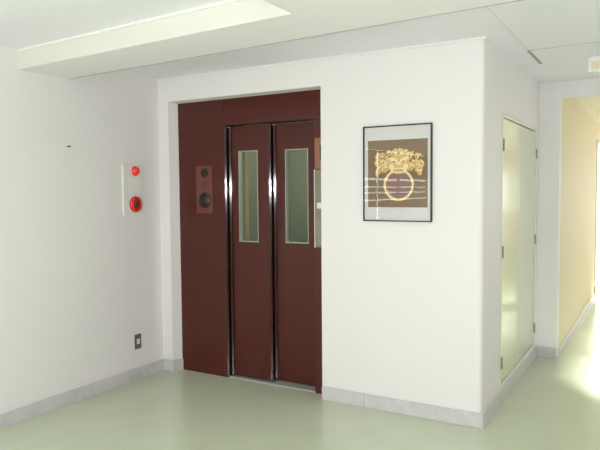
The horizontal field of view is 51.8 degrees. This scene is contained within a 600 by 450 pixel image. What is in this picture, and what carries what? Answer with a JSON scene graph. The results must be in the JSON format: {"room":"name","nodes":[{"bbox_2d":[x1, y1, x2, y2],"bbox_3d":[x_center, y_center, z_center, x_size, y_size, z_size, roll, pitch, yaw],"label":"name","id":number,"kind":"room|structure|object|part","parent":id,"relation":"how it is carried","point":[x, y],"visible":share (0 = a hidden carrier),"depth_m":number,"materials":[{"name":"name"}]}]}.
{"room":"elevator lobby","nodes":[
{"label":"elevator lobby","id":0,"kind":"room"},
{"bbox_2d":[0,49,162,413],"bbox_3d":[-3.030,0.108,2.132,0.150,2.600,7.800,1,4,30],"label":"wall","id":1,"kind":"structure","parent":0,"point":[80,277],"depth_m":4.40,"materials":[{"name":"white paint"}]},
{"bbox_2d":[0,46,16,51],"bbox_3d":[-3.344,-0.967,1.391,0.013,0.013,6.016,1,4,30],"label":"trim","id":2,"kind":"structure","parent":1,"relation":"attached to","point":[1,47],"depth_m":3.92,"materials":[{"name":"white"}]},
{"bbox_2d":[0,359,163,429],"bbox_3d":[-2.997,1.365,2.080,0.012,0.096,7.313,1,4,30],"label":"baseboard","id":3,"kind":"structure","parent":1,"relation":"attached to","point":[18,415],"depth_m":4.44,"materials":[{"name":"grey stone"}]},
{"bbox_2d":[17,0,241,51],"bbox_3d":[-0.933,-1.097,3.387,2.157,0.013,0.013,2,4,34],"label":"trim","id":4,"kind":"structure","parent":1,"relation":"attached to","point":[226,1],"depth_m":3.36,"materials":[{"name":"white paint"}]},
{"bbox_2d":[122,164,142,214],"bbox_3d":[-1.304,-0.279,4.872,0.050,0.400,0.210,1,4,30],"label":"fire alarm","id":5,"kind":"object","parent":1,"relation":"attached to","point":[132,174],"visible":1,"depth_m":4.86,"materials":[{"name":"white plastic"}]},
{"bbox_2d":[134,333,140,349],"bbox_3d":[-1.299,0.934,4.965,0.010,0.120,0.070,1,4,30],"label":"wall outlet","id":6,"kind":"object","parent":1,"relation":"attached to","point":[137,337],"visible":1,"depth_m":4.96,"materials":[{"name":"brown metal"}]},
{"bbox_2d":[71,0,521,78],"bbox_3d":[0.545,-0.964,2.886,5.225,0.001,0.008,2,4,34],"label":"trim","id":7,"kind":"structure","parent":1,"relation":"attached to","point":[517,0],"depth_m":3.17,"materials":[{"name":"grey"}]},
{"bbox_2d":[18,0,516,78],"bbox_3d":[-0.994,-0.879,0.259,5.214,0.143,6.432,1,4,30],"label":"ceiling","id":8,"kind":"structure","parent":0,"point":[242,24],"depth_m":3.16,"materials":[{"name":"white paint"}]},
{"bbox_2d":[0,285,599,449],"bbox_3d":[2.062,1.229,5.568,5.514,0.100,18.750,1,4,30],"label":"floor","id":9,"kind":"structure","parent":0,"point":[555,403],"depth_m":4.07,"materials":[{"name":"green tile"}]},
{"bbox_2d":[229,126,307,242],"bbox_3d":[0.106,0.075,5.531,1.600,2.240,1.371,1,4,30],"label":"car","id":10,"kind":"object","parent":9,"relation":"on","point":[298,176],"visible":0.02,"depth_m":6.26,"materials":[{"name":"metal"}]},
{"bbox_3d":[-0.510,0.113,5.123,0.190,2.180,0.040,1,4,30],"label":"post","id":11,"kind":"part","parent":10,"relation":"part of","materials":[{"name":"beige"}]},
{"bbox_3d":[-0.577,0.070,5.909,0.040,2.180,1.291,1,4,30],"label":"panel","id":12,"kind":"part","parent":10,"relation":"part of","materials":[{"name":"grey"}]},
{"bbox_3d":[0.433,0.052,6.088,1.560,2.180,0.040,1,4,30],"label":"panel","id":13,"kind":"part","parent":10,"relation":"part of","materials":[{"name":"grey"}]},
{"bbox_2d":[0,0,599,82],"bbox_3d":[-0.282,-1.055,1.469,5.214,0.104,9.255,1,4,30],"label":"ceiling","id":14,"kind":"structure","parent":0,"point":[538,24],"depth_m":3.60,"materials":[{"name":"white paint"}]},
{"bbox_2d":[487,7,527,48],"bbox_3d":[1.178,-1.132,3.534,0.003,0.001,1.395,1,4,30],"label":"trim","id":15,"kind":"structure","parent":14,"relation":"attached to","point":[487,7],"depth_m":3.61,"materials":[{"name":"white"}]},
{"bbox_2d":[527,42,599,63],"bbox_3d":[2.006,-1.171,4.148,0.836,0.004,0.509,1,4,30],"label":"ceiling hatch","id":16,"kind":"object","parent":14,"relation":"attached to","point":[580,51],"visible":1,"depth_m":4.22,"materials":[{"name":"white paint"}]},
{"bbox_2d":[588,56,599,73],"bbox_3d":[2.031,-1.083,4.001,0.300,0.165,0.062,1,4,30],"label":"light","id":17,"kind":"object","parent":14,"relation":"hanging from","point":[594,61],"visible":1,"depth_m":4.04,"materials":[{"name":"white plastic"}]},
{"bbox_3d":[2.017,-1.042,3.977,0.256,0.050,0.002,1,4,30],"label":"panel","id":18,"kind":"part","parent":17,"relation":"part of","materials":[{"name":"beige plastic"}]},
{"bbox_2d":[158,40,478,412],"bbox_3d":[-0.009,-0.049,4.537,2.629,2.600,0.086,1,4,30],"label":"wall","id":19,"kind":"structure","parent":0,"point":[414,284],"depth_m":4.15,"materials":[{"name":"white paint"}]},
{"bbox_2d":[164,359,171,370],"bbox_3d":[-1.106,1.177,5.197,0.095,0.096,0.012,1,4,30],"label":"baseboard","id":20,"kind":"structure","parent":19,"relation":"attached to","point":[167,363],"depth_m":5.19,"materials":[{"name":"grey stone"}]},
{"bbox_2d":[172,358,183,371],"bbox_3d":[-1.028,1.177,5.201,0.103,0.096,0.013,-3,4,-43],"label":"baseboard reveal","id":21,"kind":"structure","parent":19,"relation":"attached to","point":[177,364],"depth_m":5.19,"materials":[{"name":"grey stone"}]},
{"bbox_2d":[178,89,321,393],"bbox_3d":[-0.363,0.110,4.889,1.480,2.250,0.194,1,4,30],"label":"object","id":22,"kind":"object","parent":19,"relation":"attached to","point":[252,310],"visible":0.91,"depth_m":4.90,"materials":[{"name":"red paint"}]},
{"bbox_3d":[-0.804,0.102,5.091,0.515,2.250,0.050,1,4,30],"label":"fixed panel","id":23,"kind":"part","parent":22,"relation":"part of","materials":[{"name":"red paint"}]},
{"bbox_2d":[201,169,207,176],"bbox_3d":[-0.776,-0.421,5.004,0.072,0.072,0.006,1,4,30],"label":"lamp","id":24,"kind":"object","parent":22,"relation":"attached to","point":[204,172],"depth_m":5.00,"materials":[{"name":"black"}]},
{"bbox_3d":[-0.407,0.220,4.920,0.427,2.000,0.040,1,4,30],"label":"door","id":25,"kind":"part","parent":22,"relation":"part of","materials":[{"name":"red paint"}]},
{"bbox_3d":[-0.189,1.232,4.875,0.802,0.008,0.158,1,4,30],"label":"sill","id":26,"kind":"part","parent":22,"relation":"part of","materials":[{"name":"silver metal"}]},
{"bbox_3d":[-0.035,0.225,4.761,0.460,2.000,0.038,1,4,30],"label":"door","id":27,"kind":"part","parent":22,"relation":"part of","materials":[{"name":"red paint"}]},
{"bbox_2d":[314,170,320,246],"bbox_3d":[0.146,-0.118,4.482,0.090,0.566,0.017,1,4,30],"label":"panel","id":28,"kind":"object","parent":22,"relation":"attached to","point":[317,173],"visible":0.61,"depth_m":4.49,"materials":[{"name":"grey metal"}]},
{"bbox_3d":[0.109,-0.119,4.504,0.005,0.566,0.016,1,4,30],"label":"edge trim","id":29,"kind":"part","parent":28,"relation":"part of","materials":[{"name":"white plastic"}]},
{"bbox_2d":[315,138,320,168],"bbox_3d":[0.145,-0.518,4.464,0.089,0.222,0.008,1,4,30],"label":"plate","id":30,"kind":"object","parent":22,"relation":"attached to","point":[317,140],"visible":0.48,"depth_m":4.47,"materials":[{"name":"brown"}]},
{"bbox_2d":[157,36,486,80],"bbox_3d":[-0.024,-1.165,4.422,2.672,0.013,0.013,1,4,30],"label":"trim","id":31,"kind":"structure","parent":19,"relation":"attached to","point":[482,37],"depth_m":4.26,"materials":[{"name":"white paint"}]},
{"bbox_2d":[320,86,324,385],"bbox_3d":[0.162,0.090,4.394,0.022,2.135,0.002,1,4,30],"label":"trim","id":32,"kind":"structure","parent":19,"relation":"attached to","point":[321,87],"depth_m":4.39,"materials":[{"name":"white"}]},
{"bbox_2d":[363,122,432,221],"bbox_3d":[0.638,-0.340,4.078,0.479,0.635,0.020,1,4,30],"label":"framed picture","id":33,"kind":"object","parent":19,"relation":"attached to","point":[397,159],"visible":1,"depth_m":4.07,"materials":[{"name":"black paper"}]},
{"bbox_2d":[368,138,427,207],"bbox_3d":[0.640,-0.339,4.076,0.417,0.445,0.003,1,4,30],"label":"print","id":34,"kind":"object","parent":33,"relation":"attached to","point":[397,167],"depth_m":4.07,"materials":[{"name":"brown paper"}]},
{"bbox_2d":[322,386,480,428],"bbox_3d":[0.648,1.220,4.170,1.133,0.096,0.012,1,4,30],"label":"baseboard","id":35,"kind":"structure","parent":19,"relation":"attached to","point":[427,411],"depth_m":4.13,"materials":[{"name":"grey stone"}]},
{"bbox_2d":[477,39,538,412],"bbox_3d":[1.596,-0.071,4.700,0.086,2.600,1.992,1,4,30],"label":"wall","id":36,"kind":"structure","parent":0,"point":[510,90],"depth_m":4.05,"materials":[{"name":"white paint"}]},
{"bbox_2d":[481,346,536,428],"bbox_3d":[1.633,1.181,4.718,0.012,0.096,1.954,1,4,30],"label":"baseboard","id":37,"kind":"structure","parent":36,"relation":"attached to","point":[506,389],"depth_m":4.46,"materials":[{"name":"grey stone"}]},
{"bbox_2d":[500,113,536,386],"bbox_3d":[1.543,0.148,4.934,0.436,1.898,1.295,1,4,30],"label":"door","id":38,"kind":"structure","parent":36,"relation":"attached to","point":[519,151],"depth_m":4.77,"materials":[{"name":"beige metal"}]},
{"bbox_3d":[1.542,0.172,4.572,0.028,1.855,0.618,1,4,30],"label":"door","id":39,"kind":"part","parent":38,"relation":"part of","materials":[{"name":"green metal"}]},
{"bbox_3d":[1.857,0.140,5.110,0.028,1.855,0.622,1,4,30],"label":"door","id":40,"kind":"part","parent":38,"relation":"part of","materials":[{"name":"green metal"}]},
{"bbox_2d":[536,78,599,356],"bbox_3d":[3.239,-0.095,4.891,2.555,2.600,0.100,1,4,30],"label":"wall","id":41,"kind":"structure","parent":0,"point":[551,94],"depth_m":5.44,"materials":[{"name":"white paint"}]},
{"bbox_2d":[537,346,556,358],"bbox_3d":[2.199,1.133,5.510,0.163,0.096,0.012,1,4,30],"label":"baseboard","id":42,"kind":"structure","parent":41,"relation":"attached to","point":[542,351],"depth_m":5.50,"materials":[{"name":"grey stone"}]},
{"bbox_2d":[558,98,599,347],"bbox_3d":[4.559,-0.356,9.439,0.120,2.600,9.095,1,4,30],"label":"wall","id":43,"kind":"structure","parent":0,"point":[580,130],"depth_m":6.52,"materials":[{"name":"beige paint"}]},
{"bbox_2d":[558,294,594,355],"bbox_3d":[3.184,1.055,7.021,0.008,0.070,3.395,1,4,30],"label":"baseboard","id":44,"kind":"structure","parent":43,"relation":"attached to","point":[560,349],"depth_m":6.51,"materials":[{"name":"grey stone"}]},
{"bbox_2d":[594,139,599,285],"bbox_3d":[4.337,-0.113,9.058,0.132,2.160,1.480,1,4,30],"label":"trim","id":45,"kind":"structure","parent":43,"relation":"attached to","point":[598,141],"depth_m":8.39,"materials":[{"name":"grey paint"}]},
{"bbox_2d":[596,146,599,288],"bbox_3d":[4.349,-0.098,9.052,0.070,2.110,1.400,1,4,30],"label":"door","id":46,"kind":"structure","parent":43,"relation":"in","point":[598,177],"depth_m":9.16,"materials":[{"name":"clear glass"}]},
{"bbox_2d":[575,96,599,123],"bbox_3d":[5.434,-1.483,8.858,2.170,0.100,9.095,1,4,30],"label":"ceiling","id":47,"kind":"structure","parent":0,"point":[591,105],"depth_m":6.71,"materials":[{"name":"beige paint"}]}
]}

